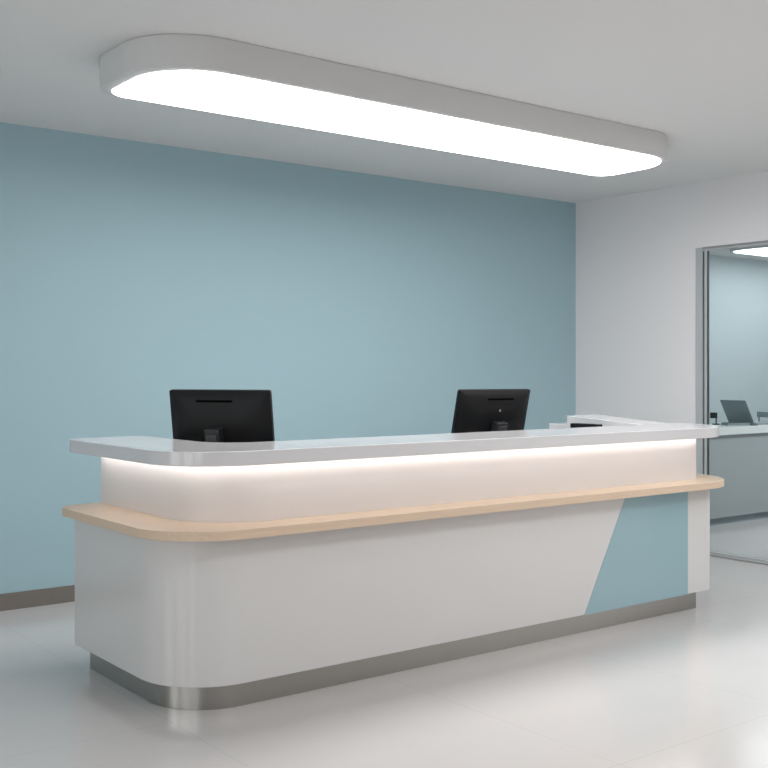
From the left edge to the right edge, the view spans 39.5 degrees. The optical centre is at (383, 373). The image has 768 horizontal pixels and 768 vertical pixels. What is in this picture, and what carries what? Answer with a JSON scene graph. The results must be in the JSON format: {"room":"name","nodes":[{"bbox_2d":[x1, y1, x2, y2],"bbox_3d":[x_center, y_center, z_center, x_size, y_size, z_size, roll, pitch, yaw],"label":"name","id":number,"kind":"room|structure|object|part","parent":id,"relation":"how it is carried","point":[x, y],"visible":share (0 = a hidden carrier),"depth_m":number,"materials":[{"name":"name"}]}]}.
{"room":"hospital interior","nodes":[
{"label":"hospital interior","id":0,"kind":"room"},
{"bbox_2d":[0,122,575,593],"bbox_3d":[-2.576,-0.043,6.423,10.736,2.986,0.120,0,0,-37],"label":"wall","id":1,"kind":"structure","parent":0,"point":[132,273],"depth_m":7.53,"materials":[{"name":"teal paint"}]},
{"bbox_2d":[0,585,74,610],"bbox_3d":[-2.488,1.398,6.407,10.615,0.104,0.012,0,0,-37],"label":"baseboard","id":2,"kind":"structure","parent":1,"relation":"attached to","point":[63,594],"depth_m":6.65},
{"bbox_2d":[0,0,767,202],"bbox_3d":[0.786,-1.596,2.115,10.856,0.120,11.049,0,0,-37],"label":"ceiling","id":3,"kind":"structure","parent":0,"point":[694,73],"depth_m":5.33,"materials":[{"name":"paint"}]},
{"bbox_2d":[100,34,667,175],"bbox_3d":[0.280,-1.456,6.112,3.780,0.159,0.720,0,0,-37],"label":"ceiling light","id":4,"kind":"object","parent":3,"relation":"attached to","point":[212,74],"visible":1,"depth_m":5.59,"materials":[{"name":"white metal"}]},
{"bbox_2d":[0,518,767,767],"bbox_3d":[2.626,1.510,4.142,16.240,0.120,12.040,0,0,-37],"label":"floor","id":5,"kind":"structure","parent":0,"point":[688,688],"depth_m":4.62,"materials":[{"name":"ceramic"}]},
{"bbox_2d":[62,414,723,709],"bbox_3d":[0.284,0.870,6.053,3.965,1.160,1.440,0,0,-37],"label":"reception desk","id":6,"kind":"object","parent":5,"relation":"on","point":[209,575],"visible":1,"depth_m":5.10,"materials":[{"name":"laminate"}]},
{"bbox_2d":[169,389,274,441],"bbox_3d":[-0.830,0.389,5.435,0.560,0.617,0.200,0,0,17],"label":"monitor","id":7,"kind":"object","parent":6,"relation":"on","point":[200,415],"visible":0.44,"depth_m":5.39,"materials":[{"name":"black plastic"}]},
{"bbox_3d":[-0.856,0.349,5.415,0.084,0.150,0.086,0,0,17],"label":"mounting plate","id":8,"kind":"part","parent":7,"relation":"part of","materials":[{"name":"grey plastic"}]},
{"bbox_2d":[70,423,718,466],"bbox_3d":[0.328,0.360,6.050,3.900,0.062,1.318,0,0,-37],"label":"countertop","id":9,"kind":"structure","parent":6,"relation":"on","point":[150,450],"depth_m":5.12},
{"bbox_3d":[0.250,0.523,6.033,3.418,0.265,1.090,0,0,-37],"label":"panel","id":10,"kind":"part","parent":6,"relation":"part of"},
{"bbox_2d":[451,389,529,432],"bbox_3d":[0.660,0.396,6.528,0.560,0.603,0.200,0,0,-34],"label":"monitor","id":11,"kind":"object","parent":6,"relation":"on","point":[476,410],"visible":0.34,"depth_m":6.47,"materials":[{"name":"black plastic"}]},
{"bbox_3d":[0.695,0.363,6.530,0.084,0.152,0.096,0,0,-34],"label":"mounting plate","id":12,"kind":"part","parent":11,"relation":"part of","materials":[{"name":"grey plastic"}]},
{"bbox_2d":[570,423,601,427],"bbox_3d":[1.362,0.515,7.192,0.060,0.354,0.235,0,0,-37],"label":"computer tower","id":13,"kind":"object","parent":6,"relation":"on","point":[572,425],"visible":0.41,"depth_m":7.19,"materials":[{"name":"black plastic"}]},
{"bbox_3d":[1.472,1.016,6.197,0.918,0.640,0.012,0,0,-37],"label":"accent panel","id":14,"kind":"part","parent":6,"relation":"part of","materials":[{"name":"blue laminate"}]},
{"bbox_2d":[709,420,767,525],"bbox_3d":[4.146,0.983,11.275,4.130,0.935,0.660,0,0,-37],"label":"counter","id":15,"kind":"object","parent":5,"relation":"on","point":[738,455],"visible":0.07,"depth_m":10.39,"materials":[{"name":"grey laminate"}]},
{"bbox_2d":[710,412,719,424],"bbox_3d":[3.333,0.454,10.771,0.085,0.122,0.050,0,0,0],"label":"camera","id":16,"kind":"object","parent":15,"relation":"on","point":[712,414],"visible":1,"depth_m":10.75,"materials":[{"name":"black plastic"}]},
{"bbox_2d":[721,422,749,425],"bbox_3d":[3.511,0.502,10.665,0.260,0.026,0.120,0,0,-17],"label":"keyboard","id":17,"kind":"object","parent":15,"relation":"on","point":[722,423],"visible":1,"depth_m":10.62,"materials":[{"name":"grey plastic"}]},
{"bbox_2d":[709,420,767,435],"bbox_3d":[4.146,0.551,11.275,4.130,0.073,0.660,0,0,-37],"label":"countertop","id":18,"kind":"structure","parent":15,"relation":"on","point":[723,429],"depth_m":10.39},
{"bbox_2d":[720,400,767,424],"bbox_3d":[3.678,0.392,10.868,0.366,0.247,0.340,0,0,-28],"label":"laptop","id":19,"kind":"object","parent":15,"relation":"on","point":[735,410],"visible":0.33,"depth_m":10.80,"materials":[{"name":"grey plastic"}]},
{"bbox_3d":[3.573,0.385,10.814,0.130,0.234,0.340,0,0,-28],"label":"screen lid","id":20,"kind":"part","parent":19,"relation":"part of","materials":[{"name":"grey plastic"}]},
{"bbox_2d":[757,412,767,421],"bbox_3d":[4.218,0.463,11.469,0.340,0.105,0.261,0,0,-37],"label":"tray","id":21,"kind":"object","parent":15,"relation":"on","point":[759,414],"visible":1,"depth_m":11.42,"materials":[{"name":"grey plastic"}]},
{"bbox_2d":[576,171,767,423],"bbox_3d":[4.753,-0.043,5.764,0.120,2.986,11.800,0,0,-37],"label":"wall","id":22,"kind":"structure","parent":0,"point":[636,252],"depth_m":8.98,"materials":[{"name":"white paint"}]},
{"bbox_2d":[696,240,767,564],"bbox_3d":[3.437,0.221,7.411,0.036,2.461,3.016,0,0,-37],"label":"door","id":23,"kind":"structure","parent":22,"relation":"in","point":[702,254],"depth_m":8.55,"materials":[{"name":"metal"}]},
{"bbox_3d":[3.449,1.427,7.393,0.022,0.022,2.836,0,0,-37],"label":"rail","id":24,"kind":"part","parent":23,"relation":"part of","materials":[{"name":"metal"}]},
{"bbox_2d":[709,255,767,422],"bbox_3d":[3.327,0.033,12.172,5.384,2.835,0.120,0,0,-37],"label":"wall","id":25,"kind":"structure","parent":0,"point":[738,287],"depth_m":12.79,"materials":[{"name":"blue paint"}]},
{"bbox_2d":[709,249,767,260],"bbox_3d":[5.971,-1.445,8.706,5.384,0.120,8.840,0,0,-37],"label":"ceiling","id":26,"kind":"structure","parent":0,"point":[726,252],"depth_m":12.54,"materials":[{"name":"paint"}]},
{"bbox_2d":[730,245,767,256],"bbox_3d":[4.829,-1.368,12.300,2.200,0.034,0.620,0,0,-37],"label":"recessed light","id":27,"kind":"object","parent":26,"relation":"in","point":[762,250],"visible":0.8,"depth_m":11.77,"materials":[{"name":"white metal"}]},
{"bbox_2d":[734,248,767,256],"bbox_3d":[4.829,-1.356,12.300,2.140,0.010,0.560,0,0,-37],"label":"diffuser","id":28,"kind":"object","parent":27,"relation":"attached to","point":[750,251],"depth_m":11.83,"materials":[{"name":"white plastic"}]}
]}

